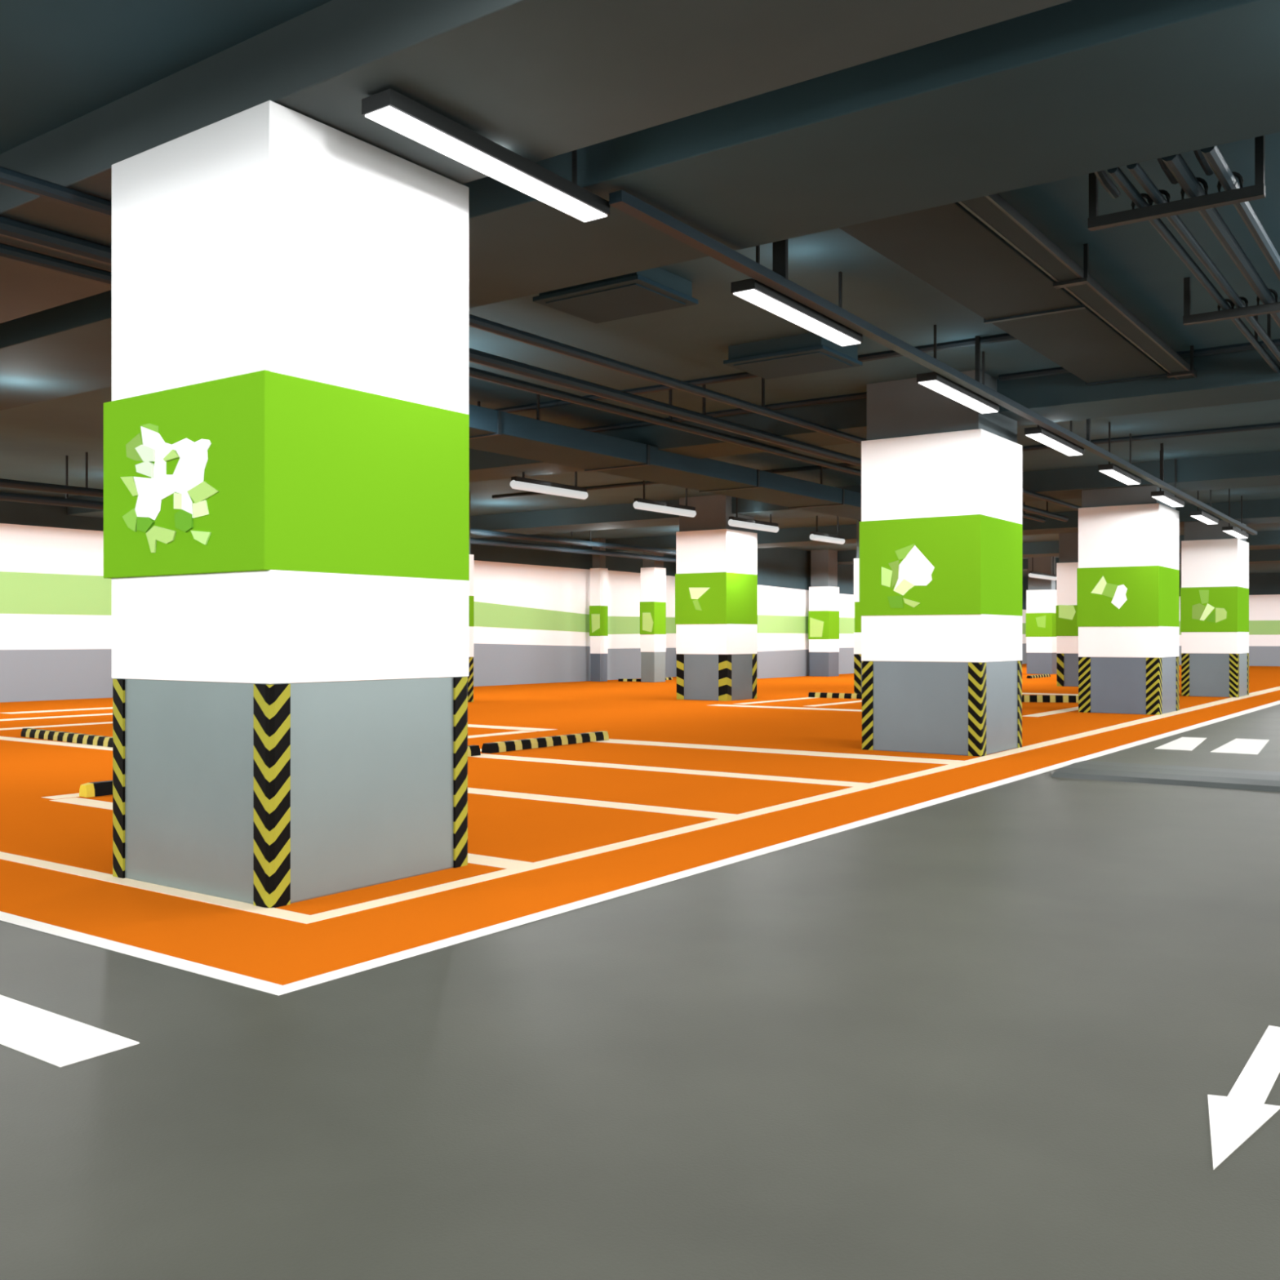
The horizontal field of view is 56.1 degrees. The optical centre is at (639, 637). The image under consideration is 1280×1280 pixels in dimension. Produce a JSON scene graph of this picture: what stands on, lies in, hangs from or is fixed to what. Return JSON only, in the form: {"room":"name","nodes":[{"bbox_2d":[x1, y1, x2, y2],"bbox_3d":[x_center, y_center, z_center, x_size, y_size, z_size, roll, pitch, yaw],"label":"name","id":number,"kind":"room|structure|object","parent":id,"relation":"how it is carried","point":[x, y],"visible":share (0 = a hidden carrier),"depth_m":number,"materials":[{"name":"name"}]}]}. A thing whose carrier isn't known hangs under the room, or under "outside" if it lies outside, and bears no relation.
{"room":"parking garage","nodes":[
{"label":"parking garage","id":0,"kind":"room"},
{"bbox_2d":[0,490,114,702],"bbox_3d":[-17.095,-0.756,15.437,0.797,3.912,26.880,0,0,35],"label":"wall","id":1,"kind":"structure","parent":0,"point":[55,597],"depth_m":22.95,"materials":[{"name":"white paint"}]},
{"bbox_2d":[470,533,675,686],"bbox_3d":[-3.911,-0.756,32.112,2.897,3.912,15.617,0,0,35],"label":"wall","id":2,"kind":"structure","parent":0,"point":[531,606],"depth_m":31.74,"materials":[{"name":"white paint"}]},
{"bbox_2d":[0,663,1279,1279],"bbox_3d":[7.574,1.270,22.604,33.120,0.148,67.200,0,0,35],"label":"floor","id":3,"kind":"structure","parent":0,"point":[741,989],"depth_m":3.80,"materials":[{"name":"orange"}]},
{"bbox_2d":[20,728,112,747],"bbox_3d":[-6.478,1.147,13.752,2.526,0.098,0.120,0,0,40],"label":"wheel stop","id":4,"kind":"object","parent":3,"relation":"on","point":[86,739],"visible":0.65,"depth_m":13.75,"materials":[{"name":"black rubber"}]},
{"bbox_2d":[0,994,139,1066],"bbox_3d":[-2.272,1.199,3.964,1.776,0.005,0.240,0,0,35],"label":"road marking","id":5,"kind":"object","parent":3,"relation":"on","point":[55,1039],"depth_m":3.59,"materials":[{"name":"white paint"}]},
{"bbox_2d":[79,780,112,797],"bbox_3d":[-3.640,1.147,9.775,0.120,0.098,1.872,0,0,35],"label":"wheel stop","id":6,"kind":"object","parent":3,"relation":"on","point":[100,788],"visible":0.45,"depth_m":9.05,"materials":[{"name":"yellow rubber"}]},
{"bbox_2d":[103,100,469,907],"bbox_3d":[-1.798,-0.759,6.168,1.284,3.918,1.309,0,0,35],"label":"column","id":7,"kind":"structure","parent":3,"relation":"on","point":[286,418],"depth_m":5.70,"materials":[{"name":"white paint"}]},
{"bbox_2d":[467,492,474,702],"bbox_3d":[-3.794,-0.759,22.340,1.068,3.918,0.912,0,0,35],"label":"column","id":8,"kind":"structure","parent":3,"relation":"on","point":[471,597],"depth_m":22.35,"materials":[{"name":"white paint"}]},
{"bbox_2d":[467,745,480,756],"bbox_3d":[-2.228,1.147,11.465,0.120,0.098,1.920,0,0,35],"label":"wheel stop","id":9,"kind":"object","parent":3,"relation":"on","point":[473,750],"visible":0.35,"depth_m":12.15,"materials":[{"name":"black rubber"}]},
{"bbox_2d":[481,730,608,753],"bbox_3d":[-1.006,1.147,13.261,0.120,0.098,2.040,0,0,35],"label":"wheel stop","id":10,"kind":"object","parent":3,"relation":"on","point":[533,743],"visible":1,"depth_m":13.11,"materials":[{"name":"black rubber"}]},
{"bbox_2d":[589,537,608,681],"bbox_3d":[-1.135,-0.759,32.910,0.370,3.918,0.359,0,0,35],"label":"column","id":11,"kind":"structure","parent":3,"relation":"on","point":[598,607],"depth_m":32.79,"materials":[{"name":"white paint"}]},
{"bbox_2d":[617,678,640,681],"bbox_3d":[-0.241,1.162,32.777,0.702,0.068,0.120,0,0,16],"label":"wheel stop","id":12,"kind":"object","parent":3,"relation":"on","point":[619,679],"visible":0.8,"depth_m":32.74,"materials":[{"name":"black rubber"}]},
{"bbox_2d":[640,551,666,682],"bbox_3d":[0.348,-0.759,32.479,0.478,3.918,0.563,0,0,35],"label":"column","id":13,"kind":"structure","parent":3,"relation":"on","point":[653,573],"depth_m":32.28,"materials":[{"name":"white paint"}]},
{"bbox_2d":[675,494,757,701],"bbox_3d":[1.494,-0.759,23.431,1.164,3.918,1.178,0,0,35],"label":"column","id":14,"kind":"structure","parent":3,"relation":"on","point":[716,575],"depth_m":22.99,"materials":[{"name":"white paint"}]},
{"bbox_2d":[808,549,839,676],"bbox_3d":[5.718,-0.759,37.331,0.706,3.918,0.731,0,0,35],"label":"column","id":15,"kind":"structure","parent":3,"relation":"on","point":[824,590],"depth_m":37.07,"materials":[{"name":"white paint"}]},
{"bbox_2d":[808,692,862,698],"bbox_3d":[4.068,1.147,23.630,1.620,0.098,0.120,0,0,35],"label":"wheel stop","id":16,"kind":"object","parent":3,"relation":"on","point":[818,695],"visible":0.65,"depth_m":23.72,"materials":[{"name":"rubber"}]},
{"bbox_2d":[853,520,862,693],"bbox_3d":[5.115,-0.759,24.777,0.936,3.918,1.284,0,0,35],"label":"column","id":17,"kind":"structure","parent":3,"relation":"on","point":[857,634],"depth_m":24.49,"materials":[{"name":"white paint"}]},
{"bbox_2d":[859,369,1022,756],"bbox_3d":[3.264,-0.759,12.976,1.332,3.918,1.314,0,0,35],"label":"column","id":18,"kind":"structure","parent":3,"relation":"on","point":[941,526],"depth_m":12.48,"materials":[{"name":"white paint"}]},
{"bbox_2d":[1026,674,1050,678],"bbox_3d":[11.959,1.156,35.984,0.120,0.080,1.920,0,0,35],"label":"wheel stop","id":19,"kind":"object","parent":3,"relation":"on","point":[1039,675],"visible":1,"depth_m":35.80,"materials":[{"name":"rubber"}]},
{"bbox_2d":[1026,556,1056,674],"bbox_3d":[13.243,-0.759,39.584,0.862,3.918,0.563,0,0,35],"label":"column","id":20,"kind":"structure","parent":3,"relation":"on","point":[1041,593],"depth_m":39.35,"materials":[{"name":"white paint"}]},
{"bbox_2d":[1022,694,1078,702],"bbox_3d":[7.619,1.132,22.203,1.237,0.128,0.120,0,0,13],"label":"wheel stop","id":21,"kind":"object","parent":3,"relation":"on","point":[1025,698],"visible":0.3,"depth_m":22.16,"materials":[{"name":"rubber"}]},
{"bbox_2d":[1055,532,1078,686],"bbox_3d":[11.016,-0.759,29.816,0.972,3.918,1.298,0,0,35],"label":"column","id":22,"kind":"structure","parent":3,"relation":"on","point":[1066,628],"depth_m":29.43,"materials":[{"name":"white paint"}]},
{"bbox_2d":[1076,484,1179,715],"bbox_3d":[7.939,-0.759,19.489,1.236,3.918,1.479,0,0,35],"label":"column","id":23,"kind":"structure","parent":3,"relation":"on","point":[1128,570],"depth_m":18.91,"materials":[{"name":"white paint"}]},
{"bbox_2d":[1050,760,1279,791],"bbox_3d":[8.166,1.170,7.935,10.320,0.060,1.476,0,0,35],"label":"hump","id":24,"kind":"object","parent":3,"relation":"on","point":[1208,777],"visible":1,"depth_m":10.09,"materials":[{"name":"grey concrete"}]},
{"bbox_2d":[1155,737,1206,751],"bbox_3d":[6.146,1.199,13.614,0.370,0.005,1.821,0,0,30],"label":"zebra crossing","id":25,"kind":"object","parent":3,"relation":"on","point":[1183,743],"visible":1,"depth_m":13.48,"materials":[{"name":"white paint"}]},
{"bbox_2d":[1180,520,1248,697],"bbox_3d":[11.904,-0.759,24.841,1.068,3.918,1.361,0,0,35],"label":"column","id":26,"kind":"structure","parent":3,"relation":"on","point":[1215,588],"depth_m":24.32,"materials":[{"name":"white paint"}]},
{"bbox_2d":[1210,738,1269,754],"bbox_3d":[6.677,1.199,13.291,0.443,0.005,2.023,0,0,32],"label":"zebra crossing","id":27,"kind":"object","parent":3,"relation":"on","point":[1246,746],"visible":1,"depth_m":13.18,"materials":[{"name":"white paint"}]},
{"bbox_2d":[1207,1025,1279,1169],"bbox_3d":[1.627,1.199,3.195,0.168,0.005,1.188,0,0,35],"label":"arrow","id":28,"kind":"object","parent":3,"relation":"on","point":[1234,1117],"depth_m":3.08,"materials":[{"name":"white paint"}]},
{"bbox_2d":[0,0,1279,578],"bbox_3d":[7.574,-2.724,22.604,33.120,0.024,67.200,0,0,35],"label":"ceiling","id":29,"kind":"structure","parent":0,"point":[62,61],"depth_m":10.26,"materials":[{"name":"grey concrete"}]},
{"bbox_2d":[0,452,675,555],"bbox_3d":[-4.618,-2.397,22.456,0.120,0.637,26.400,0,0,35],"label":"ceiling pipe","id":30,"kind":"object","parent":29,"relation":"hanging from","point":[8,483],"visible":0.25,"depth_m":24.41,"materials":[{"name":"metal"}]},
{"bbox_2d":[0,455,675,562],"bbox_3d":[-5.058,-2.337,22.770,0.120,0.757,26.400,0,0,35],"label":"ceiling pipe","id":31,"kind":"object","parent":29,"relation":"hanging from","point":[7,496],"visible":0.3,"depth_m":25.20,"materials":[{"name":"metal"}]},
{"bbox_2d":[361,88,609,222],"bbox_3d":[-0.691,-2.488,5.851,0.180,0.457,1.573,0,0,35],"label":"strip light","id":32,"kind":"object","parent":29,"relation":"hanging from","point":[390,108],"visible":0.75,"depth_m":5.69,"materials":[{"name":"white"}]},
{"bbox_2d":[0,242,1045,522],"bbox_3d":[1.203,-2.499,14.250,0.084,0.434,23.400,0,0,35],"label":"ceiling pipe","id":33,"kind":"object","parent":29,"relation":"hanging from","point":[6,251],"visible":0.49,"depth_m":11.46,"materials":[{"name":"grey metal"}]},
{"bbox_2d":[0,215,1068,521],"bbox_3d":[1.555,-2.493,14.000,0.108,0.445,23.400,0,0,35],"label":"ceiling pipe","id":34,"kind":"object","parent":29,"relation":"hanging from","point":[10,228],"visible":0.51,"depth_m":10.82,"materials":[{"name":"grey metal"}]},
{"bbox_2d":[0,0,1071,323],"bbox_3d":[-2.906,-2.553,6.981,32.040,0.342,1.200,0,0,35],"label":"ceiling beam","id":35,"kind":"structure","parent":29,"relation":"attached to","point":[540,80],"depth_m":5.13,"materials":[{"name":"grey concrete"}]},
{"bbox_2d":[0,166,1081,511],"bbox_3d":[2.141,-2.505,13.582,0.084,0.422,23.400,0,0,35],"label":"ceiling pipe","id":36,"kind":"object","parent":29,"relation":"hanging from","point":[8,177],"visible":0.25,"depth_m":9.72,"materials":[{"name":"grey metal"}]},
{"bbox_2d":[510,471,588,499],"bbox_3d":[-1.315,-2.410,17.623,0.132,0.614,1.680,0,0,35],"label":"tube light","id":37,"kind":"object","parent":29,"relation":"hanging from","point":[522,483],"visible":0.92,"depth_m":17.52,"materials":[{"name":"grey plastic"}]},
{"bbox_2d":[510,480,588,499],"bbox_3d":[-1.315,-2.168,17.623,0.132,0.132,1.680,0,0,35],"label":"diffuser","id":38,"kind":"object","parent":37,"relation":"attached to","point":[535,486],"depth_m":17.55,"materials":[{"name":"grey plastic"}]},
{"bbox_2d":[533,266,697,323],"bbox_3d":[-0.185,-2.626,9.123,0.984,0.182,0.792,0,0,35],"label":"vent panel","id":39,"kind":"object","parent":29,"relation":"attached to","point":[655,290],"visible":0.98,"depth_m":9.00,"materials":[{"name":"grey metal"}]},
{"bbox_2d":[0,0,1279,410],"bbox_3d":[-1.906,-2.562,8.383,32.040,0.324,1.380,0,0,35],"label":"ceiling beam","id":40,"kind":"structure","parent":29,"relation":"attached to","point":[1073,88],"depth_m":5.89,"materials":[{"name":"grey concrete"}]},
{"bbox_2d":[468,393,861,521],"bbox_3d":[0.498,-2.429,16.301,0.996,0.574,13.680,0,0,35],"label":"air duct","id":41,"kind":"object","parent":29,"relation":"hanging from","point":[491,430],"visible":0.44,"depth_m":15.22,"materials":[{"name":"grey metal"}]},
{"bbox_2d":[633,480,696,517],"bbox_3d":[0.431,-2.398,20.070,0.132,0.638,1.740,0,0,35],"label":"tube light","id":42,"kind":"object","parent":29,"relation":"hanging from","point":[643,504],"visible":0.96,"depth_m":19.94,"materials":[{"name":"grey plastic"}]},
{"bbox_2d":[633,501,696,517],"bbox_3d":[0.431,-2.144,20.070,0.132,0.132,1.740,0,0,35],"label":"diffuser","id":43,"kind":"object","parent":42,"relation":"attached to","point":[655,506],"depth_m":20.00,"materials":[{"name":"grey plastic"}]},
{"bbox_2d":[66,346,1279,518],"bbox_3d":[2.264,-2.544,14.230,32.040,0.360,0.960,0,0,35],"label":"ceiling beam","id":44,"kind":"structure","parent":29,"relation":"attached to","point":[1240,376],"depth_m":12.50,"materials":[{"name":"grey concrete"}]},
{"bbox_2d":[579,391,866,432],"bbox_3d":[-1.495,-2.686,16.131,10.032,0.072,0.072,0,0,35],"label":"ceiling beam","id":45,"kind":"structure","parent":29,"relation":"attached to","point":[860,395],"depth_m":14.13,"materials":[{"name":"blue paint"}]},
{"bbox_2d":[728,497,778,532],"bbox_3d":[2.138,-2.371,22.464,0.132,0.692,1.740,0,0,35],"label":"tube light","id":46,"kind":"object","parent":29,"relation":"hanging from","point":[737,522],"visible":0.95,"depth_m":22.31,"materials":[{"name":"grey plastic"}]},
{"bbox_2d":[728,519,778,532],"bbox_3d":[2.138,-2.090,22.464,0.132,0.132,1.740,0,0,35],"label":"diffuser","id":47,"kind":"object","parent":46,"relation":"attached to","point":[771,526],"depth_m":22.38,"materials":[{"name":"grey plastic"}]},
{"bbox_2d":[494,333,1017,413],"bbox_3d":[-1.544,-2.686,14.161,12.240,0.072,0.072,0,0,35],"label":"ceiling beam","id":48,"kind":"structure","parent":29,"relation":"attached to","point":[1002,337],"depth_m":12.30,"materials":[{"name":"blue paint"}]},
{"bbox_2d":[723,332,862,379],"bbox_3d":[1.429,-2.626,11.200,1.032,0.182,0.816,0,0,35],"label":"vent panel","id":49,"kind":"object","parent":29,"relation":"attached to","point":[808,353],"visible":1,"depth_m":11.01,"materials":[{"name":"grey metal"}]},
{"bbox_2d":[730,244,862,346],"bbox_3d":[1.131,-2.462,8.405,0.180,0.509,1.609,0,0,35],"label":"strip light","id":50,"kind":"object","parent":29,"relation":"hanging from","point":[750,290],"visible":0.88,"depth_m":8.27,"materials":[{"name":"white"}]},
{"bbox_2d":[733,288,860,346],"bbox_3d":[1.131,-2.226,8.405,0.154,0.036,1.594,0,0,35],"label":"diffuser","id":51,"kind":"object","parent":50,"relation":"attached to","point":[817,323],"depth_m":8.32,"materials":[{"name":"white plastic"}]},
{"bbox_2d":[809,515,844,544],"bbox_3d":[3.898,-2.348,24.931,0.132,0.737,1.440,0,0,35],"label":"tube light","id":52,"kind":"object","parent":29,"relation":"hanging from","point":[814,535],"visible":0.94,"depth_m":24.78,"materials":[{"name":"grey plastic"}]},
{"bbox_2d":[809,533,844,544],"bbox_3d":[3.898,-2.046,24.931,0.132,0.132,1.440,0,0,35],"label":"diffuser","id":53,"kind":"object","parent":52,"relation":"attached to","point":[836,539],"depth_m":24.86,"materials":[{"name":"grey plastic"}]},
{"bbox_2d":[470,451,1279,537],"bbox_3d":[6.557,-2.544,20.248,32.040,0.360,1.320,0,0,35],"label":"ceiling beam","id":54,"kind":"structure","parent":29,"relation":"attached to","point":[1255,469],"depth_m":19.59,"materials":[{"name":"grey concrete"}]},
{"bbox_2d":[1097,461,1141,484],"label":"strip light","id":55,"kind":"object","parent":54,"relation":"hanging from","point":[1119,473],"depth_m":15.34,"materials":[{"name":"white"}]},
{"bbox_2d":[1099,469,1139,484],"bbox_3d":[6.218,-2.074,15.537,0.154,0.036,1.426,0,0,35],"label":"diffuser","id":56,"kind":"object","parent":55,"relation":"attached to","point":[1125,477],"depth_m":15.47,"materials":[{"name":"white plastic"}]},
{"bbox_2d":[1174,458,1176,488],"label":"rod","id":57,"kind":"object","parent":54,"relation":"hanging from","point":[1175,459],"depth_m":18.20,"materials":[{"name":"black metal"}]},
{"bbox_2d":[492,422,1279,498],"bbox_3d":[5.499,-2.686,17.008,20.400,0.072,0.072,0,0,35],"label":"conduit","id":58,"kind":"object","parent":29,"relation":"attached to","point":[1274,425],"visible":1,"depth_m":16.37,"materials":[{"name":"blue paint"}]},
{"bbox_2d":[608,190,1257,534],"bbox_3d":[5.880,-2.351,14.784,0.096,0.730,20.701,0,0,35],"label":"cable tray","id":59,"kind":"object","parent":29,"relation":"hanging from","point":[777,278],"visible":0.86,"depth_m":8.56,"materials":[{"name":"blue paint"}]},
{"bbox_2d":[1024,420,1084,456],"bbox_3d":[4.588,-2.412,13.251,0.180,0.610,1.585,0,0,35],"label":"strip light","id":60,"kind":"object","parent":59,"relation":"attached to","point":[1038,433],"visible":0.75,"depth_m":13.08,"materials":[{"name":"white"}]},
{"bbox_2d":[1026,433,1082,456],"bbox_3d":[4.588,-2.125,13.251,0.154,0.036,1.570,0,0,35],"label":"diffuser","id":61,"kind":"object","parent":60,"relation":"attached to","point":[1056,442],"depth_m":13.21,"materials":[{"name":"white plastic"}]},
{"bbox_2d":[605,498,1279,554],"bbox_3d":[11.352,-2.544,25.111,29.880,0.360,1.320,0,0,35],"label":"ceiling beam","id":62,"kind":"structure","parent":29,"relation":"attached to","point":[1264,511],"depth_m":26.82,"materials":[{"name":"grey concrete"}]},
{"bbox_2d":[1228,488,1230,516],"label":"rod","id":63,"kind":"object","parent":62,"relation":"hanging from","point":[1228,489],"depth_m":21.89,"materials":[{"name":"black metal"}]},
{"bbox_2d":[1240,495,1242,523],"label":"rod","id":64,"kind":"object","parent":62,"relation":"hanging from","point":[1241,495],"depth_m":22.94,"materials":[{"name":"black metal"}]},
{"bbox_2d":[916,324,999,413],"bbox_3d":[2.908,-2.438,10.897,0.180,0.557,1.585,0,0,35],"label":"strip light","id":65,"kind":"object","parent":29,"relation":"hanging from","point":[935,381],"visible":0.96,"depth_m":10.71,"materials":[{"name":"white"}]},
{"bbox_2d":[918,380,997,413],"bbox_3d":[2.908,-2.178,10.897,0.154,0.036,1.570,0,0,35],"label":"diffuser","id":66,"kind":"object","parent":65,"relation":"attached to","point":[952,390],"depth_m":10.83,"materials":[{"name":"white plastic"}]},
{"bbox_2d":[839,202,1167,386],"bbox_3d":[3.077,-2.615,9.376,0.780,0.202,5.880,0,0,35],"label":"air duct","id":67,"kind":"object","parent":29,"relation":"hanging from","point":[948,247],"visible":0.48,"depth_m":8.71,"materials":[{"name":"metal"}]},
{"bbox_2d":[1028,556,1056,580],"bbox_3d":[12.364,-2.258,36.800,0.132,0.917,2.520,0,0,35],"label":"tube light","id":68,"kind":"object","parent":29,"relation":"hanging from","point":[1033,574],"visible":0.84,"depth_m":36.52,"materials":[{"name":"grey plastic"}]},
{"bbox_2d":[1028,573,1056,580],"bbox_3d":[12.364,-1.866,36.800,0.132,0.132,2.520,0,0,35],"label":"diffuser","id":69,"kind":"object","parent":68,"relation":"attached to","point":[1041,575],"depth_m":36.68,"materials":[{"name":"grey plastic"}]},
{"bbox_2d":[837,530,1279,564],"bbox_3d":[17.068,-2.544,30.645,27.000,0.360,1.320,0,0,35],"label":"ceiling beam","id":70,"kind":"structure","parent":29,"relation":"attached to","point":[1263,540],"depth_m":33.78,"materials":[{"name":"grey concrete"}]},
{"bbox_2d":[958,193,1196,379],"bbox_3d":[3.534,-2.582,9.087,0.228,0.268,5.820,0,0,35],"label":"cable tray","id":71,"kind":"object","parent":29,"relation":"hanging from","point":[993,211],"visible":0.84,"depth_m":8.26,"materials":[{"name":"black metal"}]},
{"bbox_2d":[1093,170,1120,199],"bbox_3d":[2.522,-2.610,6.573,0.053,0.221,0.650,0,0,35],"label":"conduit","id":72,"kind":"object","parent":29,"relation":"attached to","point":[1105,181],"visible":0.39,"depth_m":6.66,"materials":[{"name":"grey metal"}]},
{"bbox_2d":[1108,422,1110,452],"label":"rod","id":73,"kind":"object","parent":29,"relation":"hanging from","point":[1108,422],"depth_m":15.10,"materials":[{"name":"black metal"}]},
{"bbox_2d":[1129,433,1131,463],"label":"rod","id":74,"kind":"object","parent":29,"relation":"hanging from","point":[1130,433],"depth_m":15.96,"materials":[{"name":"black metal"}]},
{"bbox_2d":[999,338,1279,381],"bbox_3d":[6.887,-2.686,10.152,7.776,0.072,0.072,0,0,35],"label":"conduit","id":75,"kind":"object","parent":29,"relation":"attached to","point":[1247,346],"visible":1,"depth_m":11.33,"materials":[{"name":"grey metal"}]},
{"bbox_2d":[1022,549,1279,571],"bbox_3d":[21.249,-2.544,36.507,27.000,0.360,1.320,0,0,35],"label":"ceiling beam","id":76,"kind":"structure","parent":29,"relation":"attached to","point":[1268,556],"depth_m":37.20,"materials":[{"name":"grey concrete"}]},
{"bbox_2d":[1156,157,1177,184],"bbox_3d":[2.765,-2.610,6.356,0.053,0.221,0.650,0,0,35],"label":"conduit","id":77,"kind":"object","parent":29,"relation":"attached to","point":[1163,166],"visible":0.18,"depth_m":6.46,"materials":[{"name":"grey metal"}]},
{"bbox_2d":[1151,488,1184,506],"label":"strip light","id":78,"kind":"object","parent":29,"relation":"hanging from","point":[1166,498],"depth_m":17.60,"materials":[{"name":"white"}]},
{"bbox_2d":[1151,495,1182,506],"bbox_3d":[7.838,-2.020,17.808,0.154,0.036,1.366,0,0,35],"label":"diffuser","id":79,"kind":"object","parent":78,"relation":"attached to","point":[1171,500],"depth_m":17.77,"materials":[{"name":"white plastic"}]},
{"bbox_2d":[1087,135,1265,231],"bbox_3d":[2.975,-2.540,6.692,0.912,0.352,0.060,0,0,35],"label":"hanger","id":80,"kind":"object","parent":29,"relation":"hanging from","point":[1255,192],"visible":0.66,"depth_m":6.65,"materials":[{"name":"black metal"}]},
{"bbox_2d":[1107,167,1279,373],"bbox_3d":[4.159,-2.572,8.641,0.053,0.288,5.820,0,0,35],"label":"ceiling pipe","id":81,"kind":"object","parent":29,"relation":"hanging from","point":[1117,174],"visible":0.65,"depth_m":7.76,"materials":[{"name":"grey metal"}]},
{"bbox_2d":[1126,163,1279,361],"bbox_3d":[4.237,-2.572,8.585,0.053,0.288,5.820,0,0,35],"label":"ceiling pipe","id":82,"kind":"object","parent":29,"relation":"hanging from","point":[1135,169],"visible":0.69,"depth_m":7.65,"materials":[{"name":"grey metal"}]},
{"bbox_2d":[1193,149,1213,175],"bbox_3d":[2.897,-2.610,6.232,0.053,0.221,0.650,0,0,35],"label":"conduit","id":83,"kind":"object","parent":29,"relation":"attached to","point":[1201,158],"visible":0.2,"depth_m":6.34,"materials":[{"name":"grey metal"}]},
{"bbox_2d":[1209,489,1211,506],"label":"rod","id":84,"kind":"object","parent":29,"relation":"hanging from","point":[1210,490],"depth_m":20.45,"materials":[{"name":"black metal"}]},
{"bbox_2d":[1161,153,1279,328],"bbox_3d":[4.384,-2.572,8.481,0.082,0.287,5.820,0,0,35],"label":"ceiling pipe","id":85,"kind":"object","parent":29,"relation":"hanging from","point":[1176,164],"visible":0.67,"depth_m":7.22,"materials":[{"name":"grey metal"}]},
{"bbox_2d":[1182,276,1279,325],"bbox_3d":[4.480,-2.540,8.802,0.912,0.352,0.060,0,0,35],"label":"hanger","id":86,"kind":"object","parent":29,"relation":"hanging from","point":[1272,308],"visible":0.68,"depth_m":8.88,"materials":[{"name":"black metal"}]},
{"bbox_2d":[1222,523,1248,538],"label":"strip light","id":87,"kind":"object","parent":29,"relation":"hanging from","point":[1236,532],"depth_m":22.18,"materials":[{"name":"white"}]},
{"bbox_2d":[1222,530,1247,538],"bbox_3d":[11.131,-1.927,22.424,0.154,0.036,1.666,0,0,35],"label":"diffuser","id":88,"kind":"object","parent":87,"relation":"attached to","point":[1238,534],"depth_m":22.47,"materials":[{"name":"white plastic"}]},
{"bbox_2d":[1200,146,1279,280],"bbox_3d":[4.530,-2.572,8.376,0.072,0.287,5.820,0,0,35],"label":"ceiling pipe","id":89,"kind":"object","parent":29,"relation":"hanging from","point":[1212,155],"visible":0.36,"depth_m":6.86,"materials":[{"name":"grey metal"}]},
{"bbox_2d":[675,546,1027,678],"bbox_3d":[9.792,-0.756,46.364,2.897,3.912,25.937,0,0,35],"label":"wall","id":90,"kind":"structure","parent":0,"point":[784,574],"depth_m":36.61,"materials":[{"name":"white paint"}]},
{"bbox_2d":[1055,573,1279,666],"bbox_3d":[27.167,-0.756,50.072,33.120,3.912,0.439,0,0,35],"label":"wall","id":91,"kind":"structure","parent":0,"point":[1264,588],"depth_m":50.48,"materials":[{"name":"white paint"}]},
{"bbox_2d":[1189,506,1218,524],"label":"strip light","id":92,"kind":"object","parent":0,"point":[1204,517],"depth_m":19.79,"materials":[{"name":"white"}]},
{"bbox_2d":[1191,515,1217,524],"bbox_3d":[9.424,-1.966,20.031,0.154,0.036,1.426,0,0,35],"label":"diffuser","id":93,"kind":"object","parent":92,"relation":"attached to","point":[1208,519],"depth_m":19.99,"materials":[{"name":"white plastic"}]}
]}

